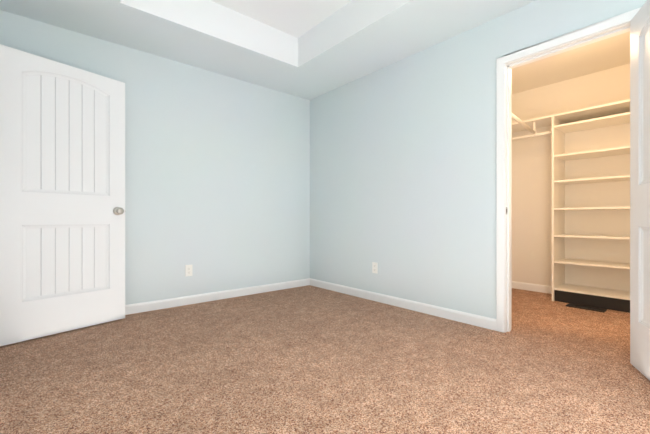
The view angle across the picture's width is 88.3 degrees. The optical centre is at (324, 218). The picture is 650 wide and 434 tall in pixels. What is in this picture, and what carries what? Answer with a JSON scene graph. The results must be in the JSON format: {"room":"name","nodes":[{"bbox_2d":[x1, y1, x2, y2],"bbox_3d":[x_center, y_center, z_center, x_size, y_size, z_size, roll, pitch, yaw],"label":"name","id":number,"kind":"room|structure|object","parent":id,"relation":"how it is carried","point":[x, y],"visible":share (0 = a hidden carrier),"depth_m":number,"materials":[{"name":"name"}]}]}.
{"room":"empty bedroom","nodes":[
{"label":"empty bedroom","id":0,"kind":"room"},
{"bbox_2d":[0,10,309,304],"bbox_3d":[-1.360,-0.560,3.509,3.180,2.860,0.115,0,0,-40],"label":"wall","id":1,"kind":"structure","parent":0,"point":[217,181],"depth_m":3.48,"materials":[{"name":"blue paint"}]},
{"bbox_2d":[0,44,125,345],"bbox_3d":[-1.975,-0.160,2.583,0.169,2.035,0.821,0,0,35],"label":"entry door","id":2,"kind":"structure","parent":1,"relation":"in","point":[62,198],"depth_m":2.52,"materials":[{"name":"white wood"}]},
{"bbox_2d":[185,265,191,276],"bbox_3d":[-1.385,0.525,3.406,0.070,0.114,0.008,0,0,-40],"label":"outlet","id":3,"kind":"object","parent":1,"relation":"attached to","point":[188,270],"visible":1,"depth_m":3.40,"materials":[{"name":"white plastic"}]},
{"bbox_2d":[125,278,309,314],"bbox_3d":[-1.319,0.826,3.460,2.950,0.088,0.013,0,0,-40],"label":"baseboard","id":4,"kind":"structure","parent":1,"relation":"attached to","point":[199,298],"depth_m":3.54,"materials":[{"name":"white wood"}]},
{"bbox_2d":[0,0,535,99],"bbox_3d":[0.070,-1.720,1.827,2.950,0.300,4.300,0,0,-40],"label":"ceiling","id":5,"kind":"structure","parent":0,"point":[351,41],"depth_m":2.92,"materials":[{"name":"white paint"}]},
{"bbox_2d":[211,0,351,37],"bbox_3d":[0.070,-1.930,1.827,2.950,0.120,4.300,0,0,-40],"label":"ceiling","id":6,"kind":"structure","parent":0,"point":[297,18],"depth_m":3.02,"materials":[{"name":"white paint"}]},
{"bbox_2d":[0,285,649,433],"bbox_3d":[0.763,0.920,2.417,5.000,0.100,4.530,0,0,-40],"label":"floor","id":7,"kind":"structure","parent":0,"point":[308,359],"depth_m":1.90,"materials":[{"name":"brown carpet"}]},
{"bbox_2d":[566,303,606,312],"bbox_3d":[2.541,0.862,3.260,0.130,0.016,0.300,0,0,-40],"label":"floor vent","id":8,"kind":"object","parent":7,"relation":"in","point":[591,308],"visible":1,"depth_m":3.24,"materials":[{"name":"black metal"}]},
{"bbox_2d":[552,112,629,312],"bbox_3d":[2.869,-0.106,3.312,0.397,1.952,0.966,0,0,-40],"label":"shelving unit","id":9,"kind":"object","parent":7,"relation":"on","point":[590,212],"visible":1,"depth_m":3.54,"materials":[{"name":"white wood"}]},
{"bbox_2d":[310,0,646,318],"bbox_3d":[1.275,-0.560,2.777,0.115,2.860,4.415,0,0,-40],"label":"wall","id":10,"kind":"structure","parent":0,"point":[403,173],"depth_m":3.11,"materials":[{"name":"blue paint"}]},
{"bbox_2d":[372,262,377,273],"bbox_3d":[0.529,0.520,3.557,0.008,0.114,0.070,0,0,-40],"label":"outlet","id":11,"kind":"object","parent":10,"relation":"attached to","point":[374,267],"visible":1,"depth_m":3.56,"materials":[{"name":"white plastic"}]},
{"bbox_2d":[310,278,495,330],"bbox_3d":[0.578,0.826,3.495,0.013,0.088,2.338,0,0,-40],"label":"baseboard","id":12,"kind":"structure","parent":10,"relation":"attached to","point":[469,318],"depth_m":3.17,"materials":[{"name":"white wood"}]},
{"bbox_2d":[496,7,640,332],"bbox_3d":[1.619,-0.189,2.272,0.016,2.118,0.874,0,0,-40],"label":"trim","id":13,"kind":"structure","parent":10,"relation":"attached to","point":[606,24],"depth_m":2.56,"materials":[{"name":"white wood"}]},
{"bbox_2d":[630,0,649,379],"bbox_3d":[1.685,-0.160,1.646,0.169,2.035,0.765,0,0,24],"label":"closet door","id":14,"kind":"structure","parent":10,"relation":"in","point":[640,191],"depth_m":1.88,"materials":[{"name":"white wood"}]},
{"bbox_2d":[512,63,629,285],"bbox_3d":[2.873,-0.560,3.707,0.115,2.860,1.560,0,0,-40],"label":"wall","id":15,"kind":"structure","parent":0,"point":[531,210],"depth_m":3.95,"materials":[{"name":"white paint"}]},
{"bbox_2d":[512,130,528,139],"bbox_3d":[2.295,-1.010,3.984,0.400,0.184,0.393,0,0,-40],"label":"shelf","id":16,"kind":"object","parent":15,"relation":"attached to","point":[515,135],"depth_m":4.11,"materials":[{"name":"white wood"}]},
{"bbox_2d":[512,113,549,136],"bbox_3d":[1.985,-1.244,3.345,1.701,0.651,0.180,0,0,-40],"label":"shelf","id":17,"kind":"object","parent":15,"relation":"attached to","point":[534,127],"depth_m":3.76,"materials":[{"name":"white wood"}]},
{"bbox_2d":[512,281,551,293],"bbox_3d":[1.875,0.826,3.476,1.705,0.088,0.628,0,0,-40],"label":"baseboard","id":18,"kind":"structure","parent":15,"relation":"attached to","point":[532,287],"depth_m":4.04,"materials":[{"name":"white wood"}]},
{"bbox_2d":[550,99,629,133],"bbox_3d":[2.859,-1.010,3.321,0.400,0.184,0.990,0,0,-40],"label":"shelf","id":19,"kind":"object","parent":15,"relation":"attached to","point":[623,106],"depth_m":3.41,"materials":[{"name":"white wood"}]},
{"bbox_2d":[512,31,629,93],"bbox_3d":[2.180,-1.780,3.117,1.705,0.420,1.570,0,0,-40],"label":"ceiling","id":20,"kind":"structure","parent":0,"point":[607,53],"depth_m":3.40,"materials":[{"name":"white paint"}]}
]}

